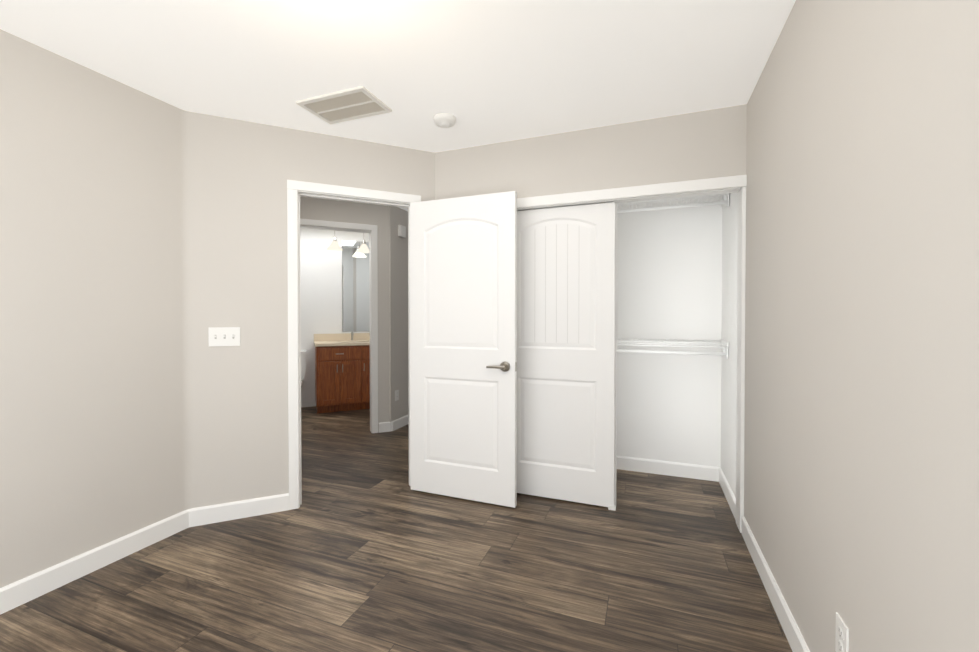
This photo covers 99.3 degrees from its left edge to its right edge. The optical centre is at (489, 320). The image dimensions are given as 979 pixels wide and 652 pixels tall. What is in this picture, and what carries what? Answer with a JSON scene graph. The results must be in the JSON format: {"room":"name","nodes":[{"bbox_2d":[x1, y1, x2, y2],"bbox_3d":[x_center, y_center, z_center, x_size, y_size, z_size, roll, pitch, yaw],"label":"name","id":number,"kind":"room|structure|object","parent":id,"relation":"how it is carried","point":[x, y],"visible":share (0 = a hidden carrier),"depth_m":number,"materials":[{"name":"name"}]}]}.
{"room":"empty bedroom","nodes":[
{"label":"empty bedroom","id":0,"kind":"room"},
{"bbox_2d":[0,29,193,587],"bbox_3d":[-2.165,0.007,1.557,0.141,2.440,2.130,0,1,21],"label":"wall","id":1,"kind":"structure","parent":0,"point":[90,366],"depth_m":2.01,"materials":[{"name":"paint"}]},
{"bbox_2d":[191,112,434,507],"bbox_3d":[-1.113,-0.007,2.808,1.633,2.440,0.120,0,1,-24],"label":"wall","id":2,"kind":"structure","parent":0,"point":[243,172],"depth_m":2.57,"materials":[{"name":"paint"}]},
{"bbox_2d":[208,327,239,346],"bbox_3d":[-1.601,0.098,2.513,0.163,0.114,0.017,0,1,-24],"label":"switch plate","id":3,"kind":"object","parent":2,"relation":"attached to","point":[224,336],"visible":1,"depth_m":2.52,"materials":[{"name":"white plastic"}]},
{"bbox_2d":[287,180,420,509],"bbox_3d":[-0.918,0.157,2.898,0.870,2.110,0.152,0,1,-24],"label":"door frame","id":4,"kind":"structure","parent":2,"relation":"attached to","point":[293,186],"depth_m":2.67,"materials":[{"name":"white wood"}]},
{"bbox_2d":[0,493,809,651],"bbox_3d":[-0.521,1.176,1.467,3.050,0.105,3.100,0,1,21],"label":"baseboard","id":5,"kind":"structure","parent":2,"relation":"attached to","point":[28,588],"depth_m":2.05,"materials":[{"name":"white wood"}]},
{"bbox_2d":[410,191,516,507],"bbox_3d":[-0.197,0.186,2.815,0.787,2.028,0.147,0,1,21],"label":"entry door","id":6,"kind":"structure","parent":2,"relation":"in","point":[463,340],"depth_m":2.79,"materials":[{"name":"white painted wood"},{"name":"satin nickel"}]},
{"bbox_2d":[300,228,369,406],"bbox_3d":[-2.297,-0.041,5.647,3.762,2.440,4.200,0,1,21],"label":"wall","id":7,"kind":"structure","parent":0,"point":[321,284],"depth_m":5.72,"materials":[{"name":"white paint"}]},
{"bbox_2d":[342,240,369,331],"bbox_3d":[-1.585,-0.485,6.064,1.065,1.280,0.006,0,1,-24],"label":"bathroom mirror","id":8,"kind":"object","parent":7,"relation":"attached to","point":[355,293],"visible":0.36,"depth_m":5.91,"materials":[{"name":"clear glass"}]},
{"bbox_2d":[300,197,388,431],"bbox_3d":[-2.490,-0.020,3.898,3.100,2.440,0.120,0,1,-24],"label":"wall","id":9,"kind":"structure","parent":0,"point":[338,211],"depth_m":4.43,"materials":[{"name":"paint"}]},
{"bbox_2d":[300,219,377,432],"bbox_3d":[-1.585,0.095,4.302,0.820,2.200,0.141,0,1,-24],"label":"door frame","id":10,"kind":"structure","parent":9,"relation":"attached to","point":[371,230],"depth_m":4.39,"materials":[{"name":"white wood"}]},
{"bbox_2d":[383,415,408,431],"bbox_3d":[-0.671,1.128,5.525,0.041,0.105,2.414,0,1,21],"label":"baseboard","id":11,"kind":"structure","parent":9,"relation":"attached to","point":[396,424],"depth_m":4.53,"materials":[{"name":"white wood"}]},
{"bbox_2d":[0,406,791,651],"bbox_3d":[-1.466,1.232,3.749,6.870,0.060,7.300,0,1,21],"label":"floor","id":12,"kind":"structure","parent":0,"point":[363,547],"depth_m":1.97,"materials":[{"name":"brown wood"}]},
{"bbox_2d":[301,350,305,387],"bbox_3d":[-2.595,0.796,5.330,0.703,0.775,0.703,0,1,21],"label":"toilet","id":13,"kind":"object","parent":12,"relation":"on","point":[303,364],"visible":0.06,"depth_m":5.48,"materials":[{"name":"white ceramic"}]},
{"bbox_2d":[314,332,369,412],"bbox_3d":[-1.835,0.669,5.634,0.984,1.017,0.603,0,1,-24],"label":"bathroom vanity","id":14,"kind":"object","parent":12,"relation":"on","point":[342,371],"visible":0.77,"depth_m":5.35,"materials":[{"name":"brown wood"}]},
{"bbox_2d":[608,504,615,510],"bbox_3d":[0.799,1.203,2.705,0.045,0.022,0.088,0,1,21],"label":"trim","id":15,"kind":"structure","parent":12,"relation":"on","point":[612,508],"depth_m":2.67,"materials":[{"name":"white plastic"}]},
{"bbox_2d":[0,0,795,210],"bbox_3d":[-1.466,-1.268,3.720,6.870,0.060,7.300,0,1,21],"label":"ceiling","id":16,"kind":"structure","parent":0,"point":[485,72],"depth_m":1.92,"materials":[{"name":"paint"}]},
{"bbox_2d":[327,237,342,250],"bbox_3d":[-2.050,-1.099,5.510,0.207,0.320,0.207,0,1,21],"label":"pendant light","id":17,"kind":"object","parent":16,"relation":"hanging from","point":[334,245],"visible":0.81,"depth_m":5.48,"materials":[{"name":"white glass"}]},
{"bbox_2d":[296,86,391,124],"bbox_3d":[-0.822,-1.216,2.368,0.450,0.012,0.272,0,1,21],"label":"ceiling vent","id":18,"kind":"object","parent":16,"relation":"in","point":[359,102],"visible":1,"depth_m":2.35,"materials":[{"name":"white metal"}]},
{"bbox_2d":[356,240,368,252],"bbox_3d":[-1.728,-1.101,5.721,0.207,0.320,0.207,0,1,21],"label":"pendant light","id":19,"kind":"object","parent":16,"relation":"hanging from","point":[363,248],"visible":0.73,"depth_m":5.69,"materials":[{"name":"white glass"}]},
{"bbox_2d":[433,113,455,127],"bbox_3d":[-0.271,-1.199,2.518,0.136,0.050,0.136,0,1,21],"label":"smoke detector","id":20,"kind":"object","parent":16,"relation":"attached to","point":[444,120],"visible":1,"depth_m":2.48,"materials":[{"name":"white plastic"}]},
{"bbox_2d":[389,206,407,421],"bbox_3d":[-0.687,-0.040,5.618,0.120,2.440,2.426,0,1,21],"label":"wall","id":21,"kind":"structure","parent":0,"point":[398,313],"depth_m":4.60,"materials":[{"name":"paint"}]},
{"bbox_2d":[395,390,398,400],"bbox_3d":[-1.017,0.822,4.574,0.007,0.114,0.070,0,1,21],"label":"outlet","id":22,"kind":"object","parent":21,"relation":"attached to","point":[396,395],"visible":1,"depth_m":4.56,"materials":[{"name":"white plastic"}]},
{"bbox_2d":[398,225,405,237],"bbox_3d":[-0.972,-0.991,4.626,0.040,0.125,0.110,0,1,21],"label":"door chime","id":23,"kind":"object","parent":21,"relation":"attached to","point":[402,231],"visible":1,"depth_m":4.60,"materials":[{"name":"white plastic"}]},
{"bbox_2d":[435,104,746,199],"bbox_3d":[0.502,-0.007,2.788,2.080,2.440,0.120,0,1,21],"label":"wall","id":24,"kind":"structure","parent":0,"point":[708,144],"depth_m":2.62,"materials":[{"name":"paint"}]},
{"bbox_2d":[517,202,614,506],"bbox_3d":[0.453,0.217,2.804,0.750,1.967,0.032,0,1,21],"label":"closet door","id":25,"kind":"structure","parent":24,"relation":"in","point":[566,353],"depth_m":2.77,"materials":[{"name":"white wood"}]},
{"bbox_2d":[614,204,617,503],"bbox_3d":[0.477,0.217,2.839,0.750,1.967,0.032,0,1,21],"label":"closet door","id":26,"kind":"structure","parent":24,"relation":"in","point":[615,475],"depth_m":2.69,"materials":[{"name":"white wood"}]},
{"bbox_2d":[517,175,746,532],"bbox_3d":[0.748,0.194,2.691,1.550,2.040,0.140,0,1,21],"label":"trim","id":27,"kind":"structure","parent":24,"relation":"attached to","point":[714,186],"depth_m":2.45,"materials":[{"name":"white wood"}]},
{"bbox_2d":[617,195,721,466],"bbox_3d":[0.716,-0.012,3.199,1.970,2.440,0.800,0,1,21],"label":"wall","id":28,"kind":"structure","parent":0,"point":[669,273],"depth_m":3.24,"materials":[{"name":"white paint"}]},
{"bbox_2d":[617,338,728,358],"bbox_3d":[0.814,0.198,3.292,1.842,0.114,0.314,0,1,21],"label":"closet shelf","id":29,"kind":"object","parent":28,"relation":"attached to","point":[724,344],"visible":0.46,"depth_m":2.97,"materials":[{"name":"white wood"}]},
{"bbox_2d":[617,193,729,212],"bbox_3d":[0.814,-0.842,3.280,1.842,0.114,0.314,0,1,21],"label":"closet shelf","id":30,"kind":"object","parent":28,"relation":"attached to","point":[705,203],"visible":0.23,"depth_m":2.98,"materials":[{"name":"white metal"}]},
{"bbox_2d":[617,456,735,519],"bbox_3d":[0.752,1.156,3.137,1.850,0.105,0.676,0,1,21],"label":"baseboard","id":31,"kind":"structure","parent":28,"relation":"attached to","point":[701,472],"depth_m":3.21,"materials":[{"name":"white wood"}]},
{"bbox_2d":[721,0,978,651],"bbox_3d":[1.103,0.011,1.268,0.120,2.440,4.140,0,1,21],"label":"wall","id":32,"kind":"structure","parent":0,"point":[861,473],"depth_m":1.07,"materials":[{"name":"paint"}]},
{"bbox_2d":[835,612,848,651],"bbox_3d":[0.997,0.907,1.179,0.007,0.114,0.070,0,1,21],"label":"electrical outlet","id":33,"kind":"object","parent":32,"relation":"attached to","point":[842,638],"visible":1,"depth_m":1.18,"materials":[{"name":"white plastic"}]}
]}

